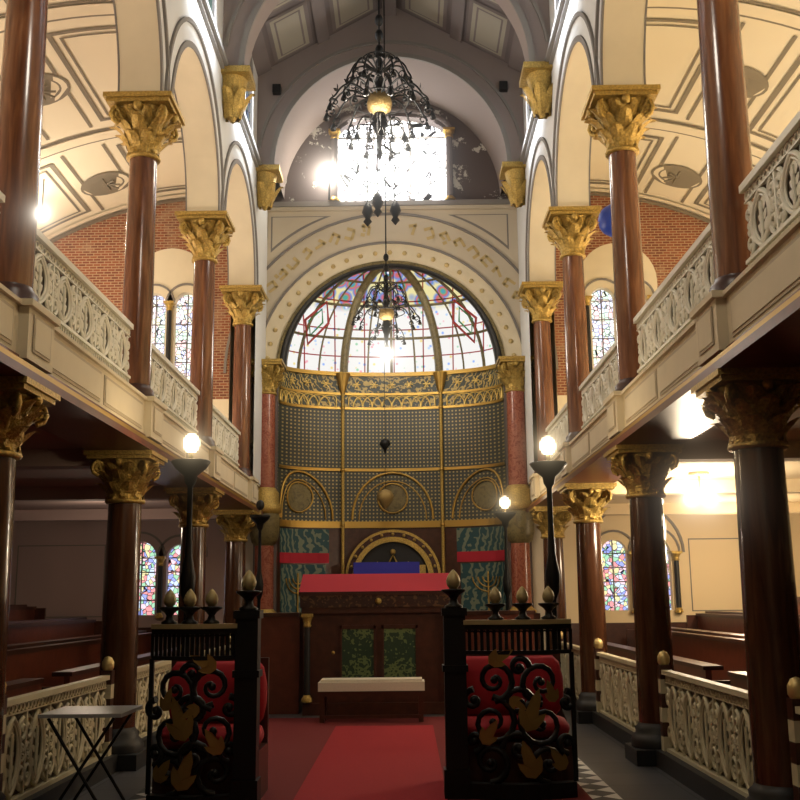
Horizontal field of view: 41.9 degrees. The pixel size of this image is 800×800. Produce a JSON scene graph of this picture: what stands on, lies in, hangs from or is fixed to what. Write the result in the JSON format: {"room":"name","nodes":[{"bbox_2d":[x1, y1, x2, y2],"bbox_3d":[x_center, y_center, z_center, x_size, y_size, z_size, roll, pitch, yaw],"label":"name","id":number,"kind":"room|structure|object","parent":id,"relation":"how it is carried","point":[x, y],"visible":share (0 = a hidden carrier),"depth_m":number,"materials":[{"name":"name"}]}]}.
{"room":"synagogue","nodes":[
{"label":"synagogue","id":0,"kind":"room"},
{"bbox_2d":[0,0,184,242],"bbox_3d":[-5.375,-5.521,5.332,4.950,1.744,28.100,-1,-11,0],"label":"ceiling","id":1,"kind":"structure","parent":0,"point":[84,167],"depth_m":16.12,"materials":[{"name":"beige paint"}]},
{"bbox_2d":[37,179,46,218],"bbox_3d":[-5.914,-3.093,16.937,0.362,1.063,0.162,-1,-11,0],"label":"spotlight","id":2,"kind":"object","parent":1,"relation":"attached to","point":[42,213],"visible":0.49,"depth_m":16.89,"materials":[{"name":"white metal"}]},
{"bbox_2d":[13,425,216,521],"bbox_3d":[-5.301,-0.725,4.409,5.000,0.545,28.100,-1,-11,0],"label":"ceiling","id":3,"kind":"structure","parent":0,"point":[53,480],"depth_m":13.48,"materials":[{"name":"brown"}]},
{"bbox_2d":[9,201,230,648],"bbox_3d":[-5.366,0.489,18.440,5.166,9.532,0.362,0,-11,-2],"label":"wall","id":4,"kind":"structure","parent":0,"point":[58,567],"depth_m":18.16,"materials":[{"name":"brown paint"}]},
{"bbox_2d":[113,0,267,484],"bbox_3d":[-2.702,-4.674,5.124,0.540,7.230,28.145,-1,-11,0],"label":"wall","id":5,"kind":"structure","parent":0,"point":[176,46],"depth_m":13.99,"materials":[{"name":"grey paint"}]},
{"bbox_2d":[0,283,262,513],"bbox_3d":[-2.743,-0.867,4.415,0.620,0.535,28.100,-1,-11,0],"label":"balcony","id":6,"kind":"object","parent":5,"relation":"attached to","point":[97,408],"depth_m":8.70,"materials":[{"name":"cream paint"},{"name":"painted wood"}]},
{"bbox_2d":[0,0,47,302],"bbox_3d":[-2.700,-2.166,7.445,0.754,3.180,0.754,-1,-11,0],"label":"column","id":7,"kind":"structure","parent":6,"relation":"on","point":[25,30],"depth_m":7.27,"materials":[{"name":"brown wood"}]},
{"bbox_2d":[0,191,252,471],"bbox_3d":[-2.678,-0.507,9.610,0.100,0.720,17.722,-1,-11,0],"label":"gallery railing","id":8,"kind":"object","parent":6,"relation":"on","point":[87,316],"visible":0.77,"depth_m":9.38,"materials":[{"name":"beige paint"}]},
{"bbox_2d":[103,91,185,395],"bbox_3d":[-2.673,-1.535,10.725,0.754,3.180,0.754,-1,-11,0],"label":"column","id":9,"kind":"structure","parent":6,"relation":"on","point":[147,119],"depth_m":10.68,"materials":[{"name":"brown wood"}]},
{"bbox_2d":[175,210,234,445],"bbox_3d":[-2.646,-0.904,14.004,0.754,3.180,0.754,-1,-11,0],"label":"column","id":10,"kind":"structure","parent":6,"relation":"on","point":[206,231],"depth_m":13.96,"materials":[{"name":"brown wood"}]},
{"bbox_2d":[219,285,266,475],"bbox_3d":[-2.619,-0.273,17.284,0.754,3.180,0.754,-1,-11,0],"label":"column","id":11,"kind":"structure","parent":6,"relation":"on","point":[243,301],"depth_m":17.24,"materials":[{"name":"brown wood"}]},
{"bbox_2d":[221,65,282,210],"bbox_3d":[-2.339,-4.537,13.000,0.597,0.710,10.629,-1,-11,0],"label":"corbels","id":12,"kind":"object","parent":5,"relation":"attached to","point":[236,79],"visible":0.87,"depth_m":14.57,"materials":[{"name":"gold metal"}]},
{"bbox_2d":[69,709,704,799],"bbox_3d":[-0.147,2.924,6.486,16.200,0.312,34.640,-1,-11,0],"label":"floor","id":13,"kind":"structure","parent":0,"point":[373,758],"depth_m":9.49,"materials":[{"name":"carpet"}]},
{"bbox_2d":[0,376,60,799],"bbox_3d":[-2.714,1.358,6.767,0.742,2.945,0.742,-1,-11,0],"label":"column","id":14,"kind":"structure","parent":13,"relation":"on","point":[24,401],"depth_m":6.83,"materials":[{"name":"brown wood"}]},
{"bbox_2d":[38,705,142,799],"bbox_3d":[-2.215,2.600,7.461,0.580,0.743,0.600,-1,-11,0],"label":"table","id":15,"kind":"object","parent":13,"relation":"on","point":[76,712],"visible":1,"depth_m":7.37,"materials":[{"name":"grey metal"}]},
{"bbox_2d":[5,605,204,697],"bbox_3d":[-5.239,2.554,9.531,3.990,1.690,15.660,-1,-11,0],"label":"pews","id":16,"kind":"object","parent":13,"relation":"on","point":[43,653],"visible":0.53,"depth_m":13.05,"materials":[{"name":"brown wood"}]},
{"bbox_2d":[0,636,230,799],"bbox_3d":[-2.691,2.614,8.226,0.200,1.028,16.140,-1,-11,0],"label":"railing","id":17,"kind":"object","parent":13,"relation":"on","point":[35,765],"visible":0.46,"depth_m":8.21,"materials":[{"name":"beige paint"}]},
{"bbox_2d":[83,450,167,770],"bbox_3d":[-2.687,1.989,10.047,0.742,2.945,0.742,-1,-11,0],"label":"column","id":18,"kind":"structure","parent":13,"relation":"on","point":[126,475],"depth_m":9.99,"materials":[{"name":"brown wood"}]},
{"bbox_2d":[164,487,223,655],"bbox_3d":[-2.660,2.619,13.327,0.742,2.945,0.742,-1,-11,0],"label":"column","id":19,"kind":"structure","parent":13,"relation":"on","point":[205,499],"depth_m":13.34,"materials":[{"name":"brown wood"}]},
{"bbox_2d":[145,434,268,799],"bbox_3d":[-1.532,1.659,8.467,0.965,2.971,1.410,-1,-11,0],"label":"gate","id":20,"kind":"object","parent":13,"relation":"on","point":[213,743],"visible":1,"depth_m":7.78,"materials":[{"name":"black metal"}]},
{"bbox_2d":[212,510,258,644],"bbox_3d":[-2.634,3.250,16.607,0.742,2.945,0.742,-1,-11,0],"label":"column","id":21,"kind":"structure","parent":13,"relation":"on","point":[235,524],"depth_m":16.59,"materials":[{"name":"brown wood"}]},
{"bbox_2d":[249,500,270,609],"bbox_3d":[-2.141,3.041,15.828,0.332,3.051,0.324,-1,-11,0],"label":"lamp standard","id":22,"kind":"object","parent":13,"relation":"on","point":[259,519],"visible":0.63,"depth_m":15.94,"materials":[{"name":"black metal"}]},
{"bbox_2d":[250,359,285,612],"bbox_3d":[-2.323,2.220,17.888,0.695,5.863,0.695,-1,-11,0],"label":"column","id":23,"kind":"structure","parent":13,"relation":"on","point":[272,369],"depth_m":17.90,"materials":[{"name":"red stone"}]},
{"bbox_2d":[318,677,424,722],"bbox_3d":[-0.357,3.809,13.273,1.340,0.517,0.420,-1,-11,0],"label":"bench","id":24,"kind":"object","parent":13,"relation":"on","point":[369,686],"visible":1,"depth_m":13.10,"materials":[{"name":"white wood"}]},
{"bbox_2d":[261,573,534,715],"bbox_3d":[-0.180,3.364,14.510,4.110,1.880,0.935,-1,-11,0],"label":"pulpit","id":25,"kind":"object","parent":13,"relation":"on","point":[347,625],"visible":0.58,"depth_m":14.21,"materials":[{"name":"brown wood"}]},
{"bbox_2d":[494,497,515,609],"bbox_3d":[1.629,2.999,15.806,0.332,3.051,0.324,-1,-11,0],"label":"lamp standard","id":26,"kind":"object","parent":13,"relation":"on","point":[505,517],"visible":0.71,"depth_m":15.91,"materials":[{"name":"black metal"}]},
{"bbox_2d":[441,437,578,799],"bbox_3d":[0.941,1.707,8.845,1.215,2.971,1.410,-1,-11,0],"label":"gate","id":27,"kind":"object","parent":13,"relation":"on","point":[507,736],"visible":1,"depth_m":8.15,"materials":[{"name":"black metal"}]},
{"bbox_2d":[495,356,540,649],"bbox_3d":[2.047,2.171,17.862,0.695,5.863,0.695,-1,-11,0],"label":"column","id":28,"kind":"structure","parent":13,"relation":"on","point":[521,528],"depth_m":17.87,"materials":[{"name":"red stone"}]},
{"bbox_2d":[529,506,572,649],"bbox_3d":[2.466,3.192,16.576,0.742,2.945,0.742,-1,-11,0],"label":"column","id":29,"kind":"structure","parent":13,"relation":"on","point":[561,516],"depth_m":16.59,"materials":[{"name":"brown wood"}]},
{"bbox_2d":[557,483,616,723],"bbox_3d":[2.439,2.562,13.296,0.742,2.945,0.742,-1,-11,0],"label":"column","id":30,"kind":"structure","parent":13,"relation":"on","point":[586,501],"depth_m":13.23,"materials":[{"name":"brown stone"}]},
{"bbox_2d":[603,444,685,766],"bbox_3d":[2.413,1.931,10.017,0.742,2.945,0.742,-1,-11,0],"label":"column","id":31,"kind":"structure","parent":13,"relation":"on","point":[643,469],"depth_m":9.95,"materials":[{"name":"brown wood"}]},
{"bbox_2d":[560,631,799,799],"bbox_3d":[2.409,2.557,8.196,0.200,1.028,16.140,-1,-11,0],"label":"railing","id":32,"kind":"object","parent":13,"relation":"on","point":[705,724],"visible":0.69,"depth_m":8.53,"materials":[{"name":"beige paint"}]},
{"bbox_2d":[607,597,799,689],"bbox_3d":[4.970,2.439,9.470,3.990,1.690,15.660,-1,-11,0],"label":"pews","id":33,"kind":"object","parent":13,"relation":"on","point":[711,647],"visible":0.27,"depth_m":13.29,"materials":[{"name":"brown wood"}]},
{"bbox_2d":[691,367,799,799],"bbox_3d":[2.386,1.300,6.737,0.742,2.945,0.742,-1,-11,0],"label":"column","id":34,"kind":"structure","parent":13,"relation":"on","point":[758,404],"depth_m":6.68,"materials":[{"name":"brown stone"}]},
{"bbox_2d":[252,0,524,76],"bbox_3d":[-0.280,-8.578,6.031,5.180,1.470,28.400,-1,-11,0],"label":"ceiling","id":35,"kind":"structure","parent":0,"point":[293,26],"depth_m":17.59,"materials":[{"name":"grey paint"}]},
{"bbox_2d":[323,0,435,226],"bbox_3d":[-0.266,-4.896,13.164,1.399,5.605,1.366,-1,-11,0],"label":"chandelier","id":36,"kind":"object","parent":35,"relation":"hanging from","point":[379,103],"visible":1,"depth_m":12.83,"materials":[{"name":"black metal"}]},
{"bbox_2d":[223,0,549,196],"bbox_3d":[-0.208,-6.288,13.859,4.580,3.010,11.560,-1,-11,0],"label":"arches","id":37,"kind":"object","parent":35,"relation":"attached to","point":[476,87],"visible":0.88,"depth_m":18.12,"materials":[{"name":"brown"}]},
{"bbox_2d":[351,0,421,357],"bbox_3d":[-0.240,-3.775,17.022,1.124,6.350,1.072,-1,-11,0],"label":"chandelier","id":38,"kind":"object","parent":35,"relation":"hanging from","point":[386,313],"visible":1,"depth_m":16.53,"materials":[{"name":"black metal"}]},
{"bbox_2d":[223,98,558,649],"bbox_3d":[-0.093,-1.097,19.520,16.366,12.949,1.897,-1,-11,0],"label":"wall","id":39,"kind":"structure","parent":0,"point":[455,223],"depth_m":19.12,"materials":[{"name":"beige paint"}]},
{"bbox_2d":[323,167,334,199],"bbox_3d":[-1.297,-3.967,19.079,0.216,0.620,0.205,-1,-11,0],"label":"spotlight","id":40,"kind":"object","parent":39,"relation":"attached to","point":[329,172],"visible":1,"depth_m":19.06,"materials":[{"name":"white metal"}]},
{"bbox_2d":[377,264,393,508],"bbox_3d":[-0.271,-0.289,18.281,0.288,4.388,0.288,-1,-11,0],"label":"light","id":41,"kind":"object","parent":39,"relation":"hanging from","point":[385,497],"visible":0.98,"depth_m":17.86,"materials":[{"name":"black metal"}]},
{"bbox_2d":[276,364,509,694],"bbox_3d":[-0.137,2.206,18.027,4.011,5.899,1.994,-1,-11,0],"label":"wall","id":42,"kind":"structure","parent":0,"point":[443,466],"depth_m":19.01,"materials":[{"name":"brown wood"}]},
{"bbox_2d":[280,260,501,377],"bbox_3d":[-0.171,-1.508,19.286,4.076,2.076,0.976,-1,-11,0],"label":"dome window","id":43,"kind":"structure","parent":42,"relation":"in","point":[454,333],"depth_m":19.42,"materials":[{"name":"multicoloured glass"}]},
{"bbox_2d":[345,530,440,573],"bbox_3d":[-0.123,3.174,18.415,1.718,1.798,0.566,-1,-11,0],"label":"ark","id":44,"kind":"object","parent":42,"relation":"on","point":[389,554],"visible":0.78,"depth_m":18.73,"materials":[{"name":"gold metal"}]},
{"bbox_2d":[517,0,647,481],"bbox_3d":[2.218,-4.730,5.095,0.540,7.230,28.145,-1,-11,0],"label":"wall","id":45,"kind":"structure","parent":0,"point":[592,42],"depth_m":13.97,"materials":[{"name":"grey paint"}]},
{"bbox_2d":[499,61,552,207],"bbox_3d":[1.980,-4.586,12.974,0.597,0.710,10.629,-1,-11,0],"label":"corbels","id":46,"kind":"object","parent":45,"relation":"attached to","point":[535,80],"visible":0.91,"depth_m":14.54,"materials":[{"name":"gold metal"}]},
{"bbox_2d":[526,216,799,512],"bbox_3d":[2.337,-0.924,4.385,0.620,0.535,28.100,-1,-11,0],"label":"balcony","id":47,"kind":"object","parent":45,"relation":"attached to","point":[753,322],"depth_m":7.34,"materials":[{"name":"cream paint"}]},
{"bbox_2d":[518,281,562,472],"bbox_3d":[2.380,-0.330,17.254,0.754,3.180,0.754,-1,-11,0],"label":"column","id":48,"kind":"structure","parent":47,"relation":"on","point":[542,296],"depth_m":17.22,"materials":[{"name":"brown wood"}]},
{"bbox_2d":[542,206,600,441],"bbox_3d":[2.353,-0.961,13.975,0.754,3.180,0.754,-1,-11,0],"label":"column","id":49,"kind":"structure","parent":47,"relation":"on","point":[570,227],"depth_m":13.93,"materials":[{"name":"brown wood"}]},
{"bbox_2d":[581,84,660,390],"bbox_3d":[2.327,-1.591,10.695,0.754,3.180,0.754,-1,-11,0],"label":"column","id":50,"kind":"structure","parent":47,"relation":"on","point":[617,113],"depth_m":10.66,"materials":[{"name":"brown wood"}]},
{"bbox_2d":[534,110,799,460],"bbox_3d":[2.342,-0.563,9.581,0.100,0.720,17.722,-1,-11,0],"label":"gallery railing","id":51,"kind":"object","parent":47,"relation":"on","point":[773,183],"visible":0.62,"depth_m":8.14,"materials":[{"name":"beige paint"}]},
{"bbox_2d":[697,0,753,291],"bbox_3d":[2.300,-2.222,7.415,0.754,3.180,0.754,-1,-11,0],"label":"column","id":52,"kind":"structure","parent":47,"relation":"on","point":[725,108],"depth_m":7.23,"materials":[{"name":"brown wood"}]},
{"bbox_2d":[554,196,799,645],"bbox_3d":[5.202,0.379,18.428,5.170,9.532,0.306,-1,-11,0],"label":"wall","id":53,"kind":"structure","parent":0,"point":[702,551],"depth_m":18.07,"materials":[{"name":"painted plaster"},{"name":"dark wood"}]},
{"bbox_2d":[572,405,799,515],"bbox_3d":[4.898,-0.840,4.348,5.000,0.545,28.100,-1,-11,0],"label":"ceiling","id":54,"kind":"structure","parent":0,"point":[707,451],"depth_m":13.43,"materials":[{"name":"beige paint"}]},
{"bbox_2d":[686,472,713,503],"bbox_3d":[3.618,1.058,12.598,0.318,0.360,0.318,-4,-11,16],"label":"pendant light","id":55,"kind":"object","parent":54,"relation":"hanging from","point":[709,497],"visible":1,"depth_m":12.53,"materials":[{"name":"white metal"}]},
{"bbox_2d":[590,0,799,222],"bbox_3d":[4.874,-5.637,5.271,4.950,1.744,28.100,-1,-11,0],"label":"ceiling","id":56,"kind":"structure","parent":0,"point":[671,159],"depth_m":14.99,"materials":[{"name":"beige paint"}]},
{"bbox_2d":[598,204,611,236],"bbox_3d":[3.083,-3.443,15.200,0.480,2.225,0.468,-1,-11,0],"label":"balloon","id":57,"kind":"object","parent":56,"relation":"hanging from","point":[604,219],"visible":0.26,"depth_m":14.91,"materials":[{"name":"blue"}]}
]}

